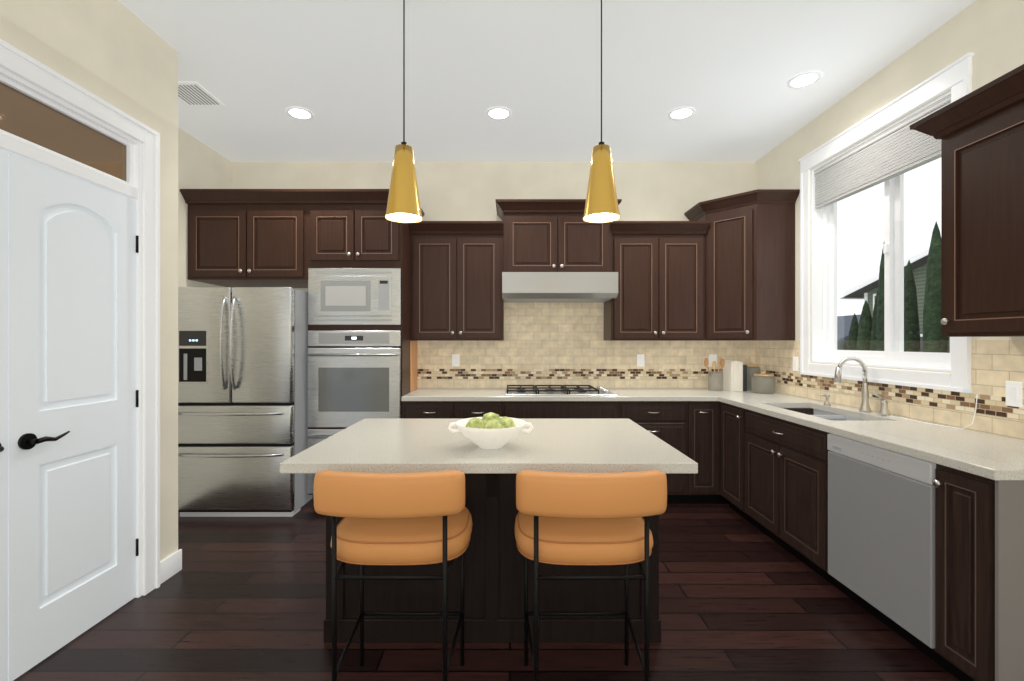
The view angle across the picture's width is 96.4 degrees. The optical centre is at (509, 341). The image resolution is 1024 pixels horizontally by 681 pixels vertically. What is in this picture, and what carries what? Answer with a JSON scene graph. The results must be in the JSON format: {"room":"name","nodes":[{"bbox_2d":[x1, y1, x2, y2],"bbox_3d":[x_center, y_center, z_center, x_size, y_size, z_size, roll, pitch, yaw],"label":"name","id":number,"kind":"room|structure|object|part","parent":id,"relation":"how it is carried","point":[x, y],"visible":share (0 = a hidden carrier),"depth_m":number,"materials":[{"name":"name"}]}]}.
{"room":"kitchen","nodes":[
{"label":"kitchen","id":0,"kind":"room"},
{"bbox_2d":[0,0,177,560],"bbox_3d":[-2.031,-0.177,-0.240,0.117,3.080,5.920,0,0,0],"label":"wall","id":1,"kind":"structure","parent":0,"point":[119,55],"depth_m":2.45,"materials":[{"name":"paint"}]},
{"bbox_2d":[0,39,159,680],"bbox_3d":[-2.006,0.103,1.810,0.164,2.520,1.470,0,0,0],"label":"pantry door","id":2,"kind":"structure","parent":1,"relation":"in","point":[79,360],"depth_m":2.08,"materials":[{"name":"white paint"}]},
{"bbox_2d":[160,549,181,583],"bbox_3d":[-1.965,1.300,-0.228,0.014,0.125,5.924,0,0,0],"label":"baseboard","id":3,"kind":"structure","parent":1,"relation":"attached to","point":[171,565],"depth_m":2.64,"materials":[{"name":"white paint"}]},
{"bbox_2d":[178,128,231,286],"bbox_3d":[-2.720,-0.177,3.490,0.120,3.080,1.780,0,0,0],"label":"wall","id":4,"kind":"structure","parent":0,"point":[201,165],"depth_m":3.82,"materials":[{"name":"paint"}]},
{"bbox_2d":[13,498,959,680],"bbox_3d":[-0.477,1.413,0.640,6.246,0.100,8.080,0,0,0],"label":"floor","id":5,"kind":"structure","parent":0,"point":[741,598],"depth_m":2.16,"materials":[{"name":"brown wood"}]},
{"bbox_2d":[178,287,312,516],"bbox_3d":[-2.132,0.472,3.893,0.915,1.782,0.934,0,0,0],"label":"fridge","id":6,"kind":"object","parent":5,"relation":"on","point":[242,394],"visible":0.92,"depth_m":3.50,"materials":[{"name":"grey metal"}]},
{"bbox_2d":[313,470,472,680],"bbox_3d":[-0.413,0.903,1.756,0.524,0.919,0.528,0,0,0],"label":"stool","id":7,"kind":"object","parent":5,"relation":"on","point":[417,518],"visible":1,"depth_m":1.56,"materials":[{"name":"brown leather"}]},
{"bbox_2d":[323,475,660,642],"bbox_3d":[-0.080,0.927,2.316,1.528,0.873,0.672,0,0,0],"label":"kitchen island","id":8,"kind":"object","parent":5,"relation":"on","point":[493,584],"depth_m":2.08,"materials":[{"name":"brown wood"}]},
{"bbox_2d":[280,419,697,474],"bbox_3d":[-0.078,0.469,2.180,1.548,0.039,0.980,0,0,0],"label":"island countertop","id":9,"kind":"structure","parent":8,"relation":"on","point":[367,445],"depth_m":1.88,"materials":[{"name":"beige stone"}]},
{"bbox_2d":[448,412,533,448],"bbox_3d":[-0.082,0.377,1.950,0.369,0.143,0.300,0,0,0],"label":"bowl","id":10,"kind":"object","parent":9,"relation":"on","point":[490,430],"visible":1,"depth_m":1.89,"materials":[{"name":"white ceramic"}]},
{"bbox_2d":[515,470,666,680],"bbox_3d":[0.280,0.903,1.756,0.524,0.919,0.528,0,0,0],"label":"stool","id":11,"kind":"object","parent":5,"relation":"on","point":[565,518],"visible":1,"depth_m":1.56,"materials":[{"name":"brown leather"}]},
{"bbox_2d":[180,64,1023,680],"bbox_3d":[-0.155,0.068,2.914,5.000,2.590,2.928,0,0,0],"label":"kitchen cabinets","id":12,"kind":"object","parent":5,"relation":"on","point":[888,506],"visible":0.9,"depth_m":3.74,"materials":[{"name":"brown wood"}]},
{"bbox_2d":[502,272,618,302],"bbox_3d":[0.426,-0.479,4.127,0.984,0.220,0.500,0,0,0],"label":"range hood","id":13,"kind":"object","parent":12,"relation":"in","point":[517,287],"depth_m":3.88,"materials":[{"name":"metal"}]},
{"bbox_2d":[505,384,616,395],"bbox_3d":[0.422,0.427,4.060,0.925,0.042,0.500,0,0,0],"label":"cooktop","id":14,"kind":"object","parent":12,"relation":"in","point":[563,390],"depth_m":3.88,"materials":[{"name":"metal"}]},
{"bbox_2d":[401,388,1023,480],"bbox_3d":[0.729,0.468,2.989,3.228,0.038,2.777,0,0,0],"label":"countertop","id":15,"kind":"structure","parent":12,"relation":"on","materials":[{"name":"stone"}]},
{"bbox_2d":[704,357,724,390],"bbox_3d":[1.875,0.294,4.200,0.185,0.309,0.126,0,0,0],"label":"utensil crock","id":16,"kind":"object","parent":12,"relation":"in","point":[715,381],"visible":1,"depth_m":4.17,"materials":[{"name":"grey ceramic"}]},
{"bbox_2d":[723,360,746,390],"bbox_3d":[2.071,0.311,4.215,0.141,0.275,0.170,0,0,0],"label":"books","id":17,"kind":"object","parent":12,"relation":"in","point":[734,375],"visible":0.92,"depth_m":4.13,"materials":[{"name":"beige paper"}]},
{"bbox_2d":[745,362,760,390],"bbox_3d":[2.235,0.321,4.235,0.150,0.255,0.150,0,0,0],"label":"canister","id":18,"kind":"object","parent":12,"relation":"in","point":[752,368],"visible":0.58,"depth_m":4.18,"materials":[{"name":"grey ceramic"}]},
{"bbox_2d":[751,372,774,393],"bbox_3d":[2.215,0.356,4.000,0.184,0.185,0.184,0,0,0],"label":"canister","id":19,"kind":"object","parent":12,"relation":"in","point":[763,383],"visible":1,"depth_m":3.93,"materials":[{"name":"grey ceramic"}]},
{"bbox_2d":[819,356,889,415],"bbox_3d":[2.191,0.272,2.998,0.231,0.351,0.489,0,0,0],"label":"faucet","id":20,"kind":"object","parent":12,"relation":"on","point":[864,410],"depth_m":2.92,"materials":[{"name":"silver metal"}]},
{"bbox_2d":[827,433,936,648],"bbox_3d":[1.719,0.872,2.159,0.028,0.753,0.607,0,0,0],"label":"dishwasher","id":21,"kind":"object","parent":12,"relation":"in","point":[882,500],"depth_m":2.08,"materials":[{"name":"silver metal"}]},
{"bbox_3d":[2.299,0.355,2.532,0.074,0.184,0.498,0,0,0],"label":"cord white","id":22,"kind":"part","parent":12,"relation":"part of","materials":[{"name":"white plastic"}]},
{"bbox_2d":[232,162,754,388],"bbox_3d":[-0.477,-0.177,4.455,6.246,3.080,0.150,0,0,0],"label":"wall","id":23,"kind":"structure","parent":0,"point":[645,191],"depth_m":4.38,"materials":[{"name":"paint"}]},
{"bbox_2d":[417,279,1023,482],"bbox_3d":[0.730,-0.072,2.914,3.228,1.040,2.928,0,0,0],"label":"backsplash","id":24,"kind":"structure","parent":23,"relation":"attached to","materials":[{"name":"beige tile"}]},
{"bbox_2d":[118,0,975,161],"bbox_3d":[-0.477,-1.777,0.640,6.246,0.120,8.080,0,0,0],"label":"ceiling","id":25,"kind":"structure","parent":0,"point":[727,70],"depth_m":2.90,"materials":[{"name":"paint"}]},
{"bbox_2d":[178,82,224,105],"bbox_3d":[-2.200,-1.711,3.170,0.260,0.010,0.300,0,0,0],"label":"ceiling vent","id":26,"kind":"object","parent":25,"relation":"in","point":[193,94],"visible":0.75,"depth_m":3.17,"materials":[{"name":"white metal"}]},
{"bbox_2d":[285,107,313,119],"bbox_3d":[-1.580,-1.713,3.440,0.196,0.006,0.196,0,0,0],"label":"recessed light","id":27,"kind":"object","parent":25,"relation":"in","point":[299,113],"visible":1,"depth_m":3.44,"materials":[{"name":"white"}]},
{"bbox_2d":[385,0,422,222],"bbox_3d":[-0.505,-1.151,2.180,0.176,1.129,0.176,0,0,0],"label":"pendant light","id":28,"kind":"object","parent":25,"relation":"hanging from","point":[403,204],"visible":1,"depth_m":2.13,"materials":[{"name":"gold metal"}]},
{"bbox_2d":[486,107,511,119],"bbox_3d":[-0.083,-1.713,3.440,0.196,0.006,0.196,0,0,0],"label":"recessed light","id":29,"kind":"object","parent":25,"relation":"in","point":[498,113],"visible":1,"depth_m":3.44,"materials":[{"name":"white"}]},
{"bbox_2d":[583,0,619,222],"bbox_3d":[0.436,-1.151,2.180,0.176,1.129,0.176,0,0,0],"label":"pendant light","id":30,"kind":"object","parent":25,"relation":"hanging from","point":[601,204],"visible":1,"depth_m":2.13,"materials":[{"name":"gold metal"}]},
{"bbox_2d":[668,107,694,119],"bbox_3d":[1.290,-1.713,3.440,0.196,0.006,0.196,0,0,0],"label":"recessed light","id":31,"kind":"object","parent":25,"relation":"in","point":[681,113],"visible":1,"depth_m":3.44,"materials":[{"name":"white"}]},
{"bbox_2d":[787,71,821,88],"bbox_3d":[1.930,-1.713,3.000,0.196,0.006,0.196,0,0,0],"label":"recessed light","id":32,"kind":"object","parent":25,"relation":"in","point":[804,79],"visible":1,"depth_m":2.99,"materials":[{"name":"white"}]},
{"bbox_2d":[755,0,1023,439],"bbox_3d":[2.421,-0.177,0.590,0.150,3.080,7.580,0,0,0],"label":"wall","id":33,"kind":"structure","parent":0,"point":[989,34],"depth_m":2.68,"materials":[{"name":"paint"}]},
{"bbox_2d":[798,53,973,392],"bbox_3d":[2.397,-0.599,2.990,0.168,1.720,1.368,0,0,0],"label":"window unit","id":34,"kind":"structure","parent":33,"relation":"in","point":[890,155],"depth_m":2.94,"materials":[{"name":"white paint"}]},
{"bbox_2d":[814,94,961,329],"bbox_3d":[2.381,-0.704,2.990,0.061,1.234,1.100,0,0,0],"label":"blind","id":35,"kind":"object","parent":34,"relation":"attached to","point":[895,150],"depth_m":2.97,"materials":[{"name":"white fabric"}]},
{"label":"outside","id":36,"kind":"structure","parent":0,"visible":0},
{"bbox_3d":[101.473,4.413,100.000,197.054,0.100,240.000,0,0,0],"label":"ground","id":37,"kind":"structure","parent":36,"visible":0},
{"bbox_2d":[839,339,846,349],"bbox_3d":[13.000,2.113,17.850,0.600,4.500,0.571,0,0,0],"label":"tree","id":38,"kind":"object","parent":37,"relation":"on","point":[843,345],"depth_m":17.78,"materials":[{"name":"green plant"}]},
{"bbox_2d":[837,314,860,349],"bbox_3d":[22.500,1.313,31.500,8.200,6.100,10.200,0,0,0],"label":"house","id":39,"kind":"structure","parent":37,"relation":"on","point":[840,335],"depth_m":28.23,"materials":[{"name":"grey"}]},
{"bbox_2d":[847,313,858,349],"bbox_3d":[13.000,1.638,17.250,0.600,5.450,0.571,0,0,0],"label":"tree","id":40,"kind":"object","parent":37,"relation":"on","point":[852,335],"depth_m":17.16,"materials":[{"name":"green plant"}]},
{"bbox_2d":[856,301,871,350],"bbox_3d":[13.000,1.413,16.700,0.680,5.900,0.647,0,0,0],"label":"tree","id":41,"kind":"object","parent":37,"relation":"on","point":[866,329],"depth_m":16.57,"materials":[{"name":"green plant"}]},
{"bbox_2d":[870,290,877,350],"bbox_3d":[13.100,1.213,16.250,0.540,6.300,0.514,0,0,0],"label":"tree","id":42,"kind":"object","parent":37,"relation":"on","point":[873,344],"depth_m":16.23,"materials":[{"name":"green plant"}]},
{"bbox_2d":[876,243,883,350],"bbox_3d":[13.000,0.313,15.800,0.600,8.100,0.571,0,0,0],"label":"tree","id":43,"kind":"object","parent":37,"relation":"on","point":[879,313],"depth_m":15.76,"materials":[{"name":"green plant"}]},
{"bbox_2d":[839,248,928,351],"bbox_3d":[21.300,-0.117,12.325,12.000,8.960,17.950,0,0,0],"label":"house","id":44,"kind":"structure","parent":37,"relation":"on","point":[869,287],"depth_m":17.96,"materials":[{"name":"grey"}]},
{"bbox_2d":[904,260,919,351],"bbox_3d":[13.000,0.838,14.900,0.600,7.050,0.571,0,0,0],"label":"tree","id":45,"kind":"object","parent":37,"relation":"on","point":[911,328],"depth_m":14.73,"materials":[{"name":"green plant"}]},
{"bbox_2d":[922,221,947,352],"bbox_3d":[13.000,0.338,13.950,0.660,8.050,0.628,0,0,0],"label":"tree","id":46,"kind":"object","parent":37,"relation":"on","point":[935,290],"depth_m":13.83,"materials":[{"name":"green plant"}]},
{"bbox_2d":[947,337,949,352],"bbox_3d":[13.000,1.063,13.200,0.600,6.600,0.571,0,0,0],"label":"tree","id":47,"kind":"object","parent":37,"relation":"on","point":[948,349],"depth_m":13.31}
]}

